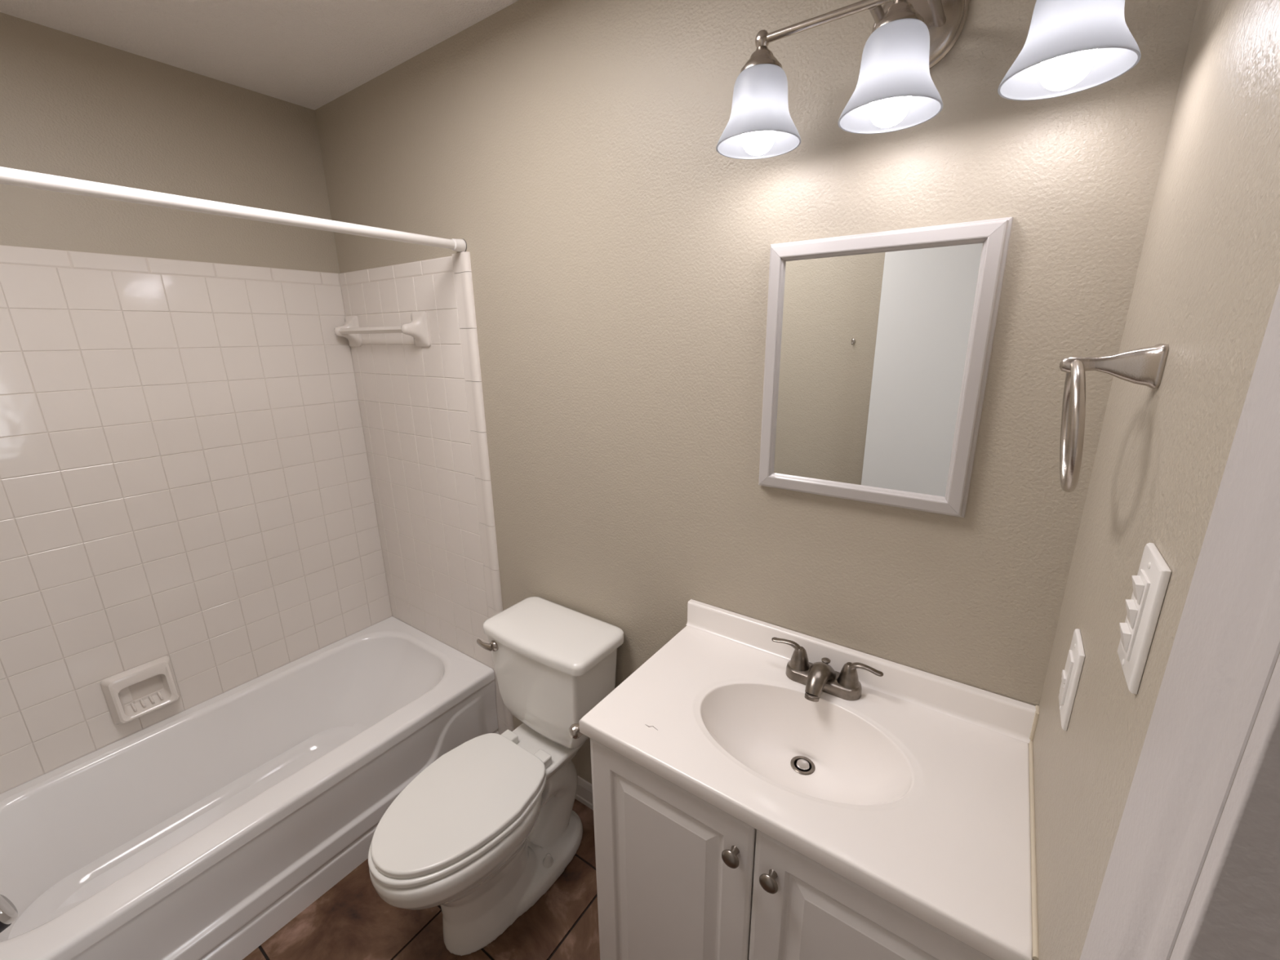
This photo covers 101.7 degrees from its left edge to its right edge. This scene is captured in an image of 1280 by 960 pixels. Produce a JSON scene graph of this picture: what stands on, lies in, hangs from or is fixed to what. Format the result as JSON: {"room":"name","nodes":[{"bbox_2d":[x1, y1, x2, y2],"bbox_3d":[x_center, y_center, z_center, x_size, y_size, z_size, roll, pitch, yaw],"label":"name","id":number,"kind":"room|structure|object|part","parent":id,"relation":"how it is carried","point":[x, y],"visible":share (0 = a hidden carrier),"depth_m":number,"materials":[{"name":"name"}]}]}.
{"room":"bathroom","nodes":[
{"label":"bathroom","id":0,"kind":"room"},
{"bbox_2d":[0,12,392,794],"bbox_3d":[-1.598,-0.009,1.609,0.108,2.469,1.470,10,19,34],"label":"wall","id":1,"kind":"structure","parent":0,"point":[185,475],"depth_m":1.61,"materials":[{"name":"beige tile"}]},
{"bbox_2d":[100,655,180,724],"bbox_3d":[-1.588,0.677,1.668,0.056,0.163,0.166,10,19,34],"label":"soap dish","id":2,"kind":"object","parent":1,"relation":"attached to","point":[111,686],"visible":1,"depth_m":1.65,"materials":[{"name":"white ceramic"}]},
{"bbox_2d":[0,0,519,110],"bbox_3d":[0.412,-0.829,-0.117,5.084,0.080,4.500,10,19,34],"label":"ceiling","id":3,"kind":"structure","parent":0,"point":[309,54],"depth_m":1.37,"materials":[{"name":"white paint"}]},
{"bbox_2d":[242,798,599,959],"bbox_3d":[0.443,1.517,0.532,5.084,0.050,4.500,10,19,34],"label":"floor","id":4,"kind":"structure","parent":0,"point":[350,921],"depth_m":1.45,"materials":[{"name":"brown tile"}]},
{"bbox_2d":[0,616,498,959],"bbox_3d":[-1.227,1.001,1.687,0.699,0.372,1.357,10,19,34],"label":"bathtub","id":5,"kind":"object","parent":4,"relation":"on","point":[201,832],"visible":0.91,"depth_m":1.58,"materials":[{"name":"white ceramic"}]},
{"bbox_3d":[-1.528,1.030,1.230,0.080,0.088,0.066,10,19,34],"label":"overflow plate","id":6,"kind":"part","parent":5,"relation":"part of","materials":[{"name":"silver metal"}]},
{"bbox_2d":[368,596,623,955],"bbox_3d":[-0.381,0.853,1.445,0.420,0.774,0.693,10,19,34],"label":"toilet","id":7,"kind":"object","parent":4,"relation":"on","point":[486,829],"visible":0.98,"depth_m":1.42,"materials":[{"name":"white ceramic"}]},
{"bbox_3d":[-0.475,0.849,1.352,0.332,0.021,0.438,10,19,34],"label":"seat","id":8,"kind":"part","parent":7,"relation":"part of","materials":[{"name":"white plastic"}]},
{"bbox_3d":[-0.472,0.829,1.351,0.322,0.022,0.431,10,19,34],"label":"lid","id":9,"kind":"part","parent":7,"relation":"part of","materials":[{"name":"white plastic"}]},
{"bbox_3d":[-0.406,1.030,1.496,0.335,0.405,0.666,10,19,34],"label":"bowl","id":10,"kind":"part","parent":7,"relation":"part of","materials":[{"name":"white ceramic"}]},
{"bbox_3d":[-0.456,0.494,1.553,0.070,0.033,0.030,10,19,34],"label":"flush lever","id":11,"kind":"part","parent":7,"relation":"part of","materials":[{"name":"silver metal"}]},
{"bbox_3d":[-0.263,0.618,1.588,0.362,0.333,0.212,10,19,34],"label":"tank","id":12,"kind":"part","parent":7,"relation":"part of","materials":[{"name":"white ceramic"}]},
{"bbox_3d":[-0.261,0.446,1.534,0.400,0.040,0.232,10,19,34],"label":"tank lid","id":13,"kind":"part","parent":7,"relation":"part of","materials":[{"name":"white ceramic"}]},
{"bbox_2d":[590,737,993,959],"bbox_3d":[0.310,0.907,1.113,0.712,0.820,0.461,10,19,34],"label":"vanity cabinet","id":14,"kind":"object","parent":4,"relation":"on","point":[679,877],"visible":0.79,"depth_m":0.93,"materials":[{"name":"white wood"}]},
{"bbox_2d":[568,723,582,738],"bbox_3d":[-0.073,0.511,1.145,0.063,0.038,0.192,10,19,34],"label":"toilet paper holder","id":15,"kind":"object","parent":14,"relation":"attached to","point":[574,730],"visible":0.15,"depth_m":1.08,"materials":[{"name":"silver metal"}]},
{"bbox_3d":[0.051,0.873,1.045,0.352,0.697,0.018,10,19,34],"label":"door","id":16,"kind":"part","parent":14,"relation":"part of","materials":[{"name":"white wood"}]},
{"bbox_3d":[0.154,0.629,0.872,0.032,0.032,0.027,10,19,34],"label":"knob","id":17,"kind":"part","parent":14,"relation":"part of","materials":[{"name":"silver metal"}]},
{"bbox_3d":[0.209,0.642,0.836,0.032,0.032,0.027,10,19,34],"label":"knob","id":18,"kind":"part","parent":14,"relation":"part of","materials":[{"name":"silver metal"}]},
{"bbox_2d":[578,599,1039,959],"bbox_3d":[0.307,0.521,1.015,0.733,0.226,0.445,10,19,34],"label":"countertop","id":19,"kind":"structure","parent":14,"relation":"on","point":[917,791],"depth_m":0.96,"materials":[{"name":"white stone"}]},
{"bbox_2d":[771,637,883,702],"bbox_3d":[0.377,0.409,1.095,0.232,0.076,0.118,10,19,34],"label":"faucet","id":20,"kind":"object","parent":19,"relation":"on","point":[818,677],"visible":1,"depth_m":1.08,"materials":[{"name":"silver metal"}]},
{"bbox_3d":[0.335,0.383,1.157,0.086,0.056,0.045,10,19,34],"label":"handle","id":21,"kind":"part","parent":20,"relation":"part of","materials":[{"name":"silver metal"}]},
{"bbox_3d":[0.378,0.416,1.098,0.056,0.056,0.108,10,19,34],"label":"spout","id":22,"kind":"part","parent":20,"relation":"part of","materials":[{"name":"silver metal"}]},
{"bbox_3d":[0.403,0.403,1.131,0.019,0.034,0.019,10,19,34],"label":"lift rod","id":23,"kind":"part","parent":20,"relation":"part of","materials":[{"name":"silver metal"}]},
{"bbox_3d":[0.454,0.404,1.076,0.086,0.056,0.045,10,19,34],"label":"handle","id":24,"kind":"part","parent":20,"relation":"part of","materials":[{"name":"silver metal"}]},
{"bbox_3d":[0.343,0.924,0.846,0.355,0.697,0.018,10,19,34],"label":"door","id":25,"kind":"part","parent":14,"relation":"part of","materials":[{"name":"white wood"}]},
{"bbox_2d":[315,0,1198,783],"bbox_3d":[-0.179,-0.014,1.558,2.484,2.469,0.114,10,19,34],"label":"wall","id":26,"kind":"structure","parent":0,"point":[578,428],"depth_m":1.19,"materials":[{"name":"beige paint"}]},
{"bbox_2d":[0,166,466,252],"bbox_3d":[-0.927,-0.549,1.027,0.039,0.041,1.370,10,19,34],"label":"shower rod","id":27,"kind":"object","parent":26,"relation":"attached to","point":[10,176],"visible":1,"depth_m":1.06,"materials":[{"name":"white metal"}]},
{"bbox_2d":[333,311,431,346],"bbox_3d":[-0.940,-0.533,1.857,0.536,0.114,0.074,10,19,34],"label":"towel bar","id":28,"kind":"object","parent":26,"relation":"attached to","point":[418,328],"visible":1,"depth_m":1.77,"materials":[{"name":"white ceramic"}]},
{"bbox_3d":[-1.123,-0.566,1.982,0.088,0.114,0.074,10,19,34],"label":"post","id":29,"kind":"part","parent":28,"relation":"part of","materials":[{"name":"white ceramic"}]},
{"bbox_3d":[-0.757,-0.501,1.733,0.088,0.114,0.074,10,19,34],"label":"post","id":30,"kind":"part","parent":28,"relation":"part of","materials":[{"name":"white ceramic"}]},
{"bbox_3d":[-0.543,0.197,1.822,0.105,1.832,0.014,10,19,34],"label":"edge trim","id":31,"kind":"part","parent":26,"relation":"part of","materials":[{"name":"beige tile"}]},
{"bbox_2d":[575,775,593,810],"bbox_3d":[-0.167,1.098,1.805,0.785,0.094,0.013,10,19,34],"label":"baseboard","id":32,"kind":"structure","parent":26,"relation":"attached to","point":[584,795],"depth_m":1.82,"materials":[{"name":"grey paint"}]},
{"bbox_2d":[685,599,1035,743],"bbox_3d":[0.425,0.414,1.164,0.728,0.098,0.026,10,19,34],"label":"backsplash","id":33,"kind":"structure","parent":26,"relation":"attached to","point":[998,713],"depth_m":1.09,"materials":[{"name":"white stone"}]},
{"bbox_2d":[758,217,1013,517],"bbox_3d":[0.423,-0.200,0.992,0.398,0.500,0.026,10,19,34],"label":"mirror","id":34,"kind":"object","parent":26,"relation":"attached to","point":[878,344],"visible":1,"depth_m":0.97,"materials":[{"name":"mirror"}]},
{"bbox_3d":[0.275,-0.226,1.093,0.035,0.500,0.026,10,19,34],"label":"frame rail","id":35,"kind":"part","parent":34,"relation":"part of","materials":[{"name":"white wood"}]},
{"bbox_3d":[0.426,0.025,1.054,0.398,0.035,0.026,10,19,34],"label":"frame rail","id":36,"kind":"part","parent":34,"relation":"part of","materials":[{"name":"white wood"}]},
{"bbox_2d":[773,243,982,497],"bbox_3d":[0.427,-0.201,0.997,0.332,0.434,0.012,10,19,34],"label":"mirror glass","id":37,"kind":"object","parent":34,"relation":"on","point":[873,346],"depth_m":0.98,"materials":[{"name":"silver mirror"}]},
{"bbox_3d":[0.420,-0.424,0.930,0.398,0.035,0.026,10,19,34],"label":"frame rail","id":38,"kind":"part","parent":34,"relation":"part of","materials":[{"name":"white wood"}]},
{"bbox_3d":[0.572,-0.174,0.891,0.035,0.500,0.026,10,19,34],"label":"frame rail","id":39,"kind":"part","parent":34,"relation":"part of","materials":[{"name":"white wood"}]},
{"bbox_2d":[715,0,1141,159],"bbox_3d":[0.387,-0.654,0.771,0.552,0.248,0.210,10,19,34],"label":"vanity light","id":40,"kind":"object","parent":26,"relation":"attached to","point":[1071,46],"visible":1,"depth_m":0.72,"materials":[{"name":"white glass"}]},
{"bbox_3d":[0.200,-0.622,0.874,0.141,0.109,0.141,10,19,34],"label":"lamp shade","id":41,"kind":"part","parent":40,"relation":"part of","materials":[{"name":"white glass"}]},
{"bbox_3d":[0.201,-0.597,0.880,0.058,0.084,0.058,10,19,34],"label":"bulb","id":42,"kind":"part","parent":40,"relation":"part of","materials":[{"name":"white glass"}]},
{"bbox_3d":[0.373,-0.705,0.803,0.019,0.019,0.125,10,19,34],"label":"stem","id":43,"kind":"part","parent":40,"relation":"part of","materials":[{"name":"silver metal"}]},
{"bbox_3d":[0.368,-0.592,0.759,0.141,0.109,0.141,10,19,34],"label":"lamp shade","id":44,"kind":"part","parent":40,"relation":"part of","materials":[{"name":"white glass"}]},
{"bbox_3d":[0.369,-0.567,0.766,0.058,0.084,0.058,10,19,34],"label":"bulb","id":45,"kind":"part","parent":40,"relation":"part of","materials":[{"name":"white glass"}]},
{"bbox_3d":[0.432,-0.695,0.762,0.019,0.019,0.125,10,19,34],"label":"stem","id":46,"kind":"part","parent":40,"relation":"part of","materials":[{"name":"silver metal"}]},
{"bbox_3d":[0.537,-0.538,0.651,0.058,0.084,0.058,10,19,34],"label":"bulb","id":47,"kind":"part","parent":40,"relation":"part of","materials":[{"name":"white glass"}]},
{"bbox_3d":[0.536,-0.563,0.644,0.141,0.109,0.141,10,19,34],"label":"lamp shade","id":48,"kind":"part","parent":40,"relation":"part of","materials":[{"name":"white glass"}]},
{"bbox_2d":[1032,0,1279,959],"bbox_3d":[0.377,0.321,0.321,0.100,2.469,1.570,10,19,34],"label":"wall","id":49,"kind":"structure","parent":0,"point":[1207,281],"depth_m":0.51,"materials":[{"name":"beige paint"}]},
{"bbox_2d":[1058,628,1084,731],"bbox_3d":[0.581,0.268,0.707,0.012,0.114,0.076,10,19,34],"label":"outlet plate","id":50,"kind":"object","parent":49,"relation":"attached to","point":[1071,674],"visible":1,"depth_m":0.69,"materials":[{"name":"white plastic"}]},
{"bbox_2d":[1059,649,1073,705],"bbox_3d":[0.579,0.268,0.708,0.004,0.067,0.034,10,19,34],"label":"receptacle","id":51,"kind":"object","parent":50,"relation":"attached to","point":[1067,674],"depth_m":0.70,"materials":[{"name":"white plastic"}]},
{"bbox_2d":[1058,343,1168,492],"bbox_3d":[0.515,-0.067,0.589,0.084,0.168,0.152,10,19,34],"label":"towel ring","id":52,"kind":"object","parent":49,"relation":"attached to","point":[1145,366],"visible":1,"depth_m":0.55,"materials":[{"name":"silver metal"}]},
{"bbox_3d":[0.514,-0.126,0.573,0.084,0.046,0.041,10,19,34],"label":"post","id":53,"kind":"part","parent":52,"relation":"part of","materials":[{"name":"silver metal"}]},
{"bbox_2d":[1117,542,1171,694],"bbox_3d":[0.437,0.119,0.460,0.014,0.115,0.070,10,19,34],"label":"switch plate","id":54,"kind":"object","parent":49,"relation":"attached to","point":[1150,584],"visible":1,"depth_m":0.44,"materials":[{"name":"white plastic"}]},
{"bbox_2d":[1080,283,1279,959],"bbox_3d":[0.351,0.439,0.409,0.006,2.095,0.130,10,19,34],"label":"trim","id":55,"kind":"structure","parent":49,"relation":"attached to","point":[1225,650],"depth_m":0.31,"materials":[{"name":"grey paint"}]},
{"bbox_2d":[1169,653,1279,959],"bbox_3d":[0.195,0.559,0.106,0.110,2.030,0.580,10,19,34],"label":"door frame","id":56,"kind":"structure","parent":49,"relation":"attached to","point":[1233,913],"depth_m":0.27,"materials":[{"name":"grey paint"}]}
]}

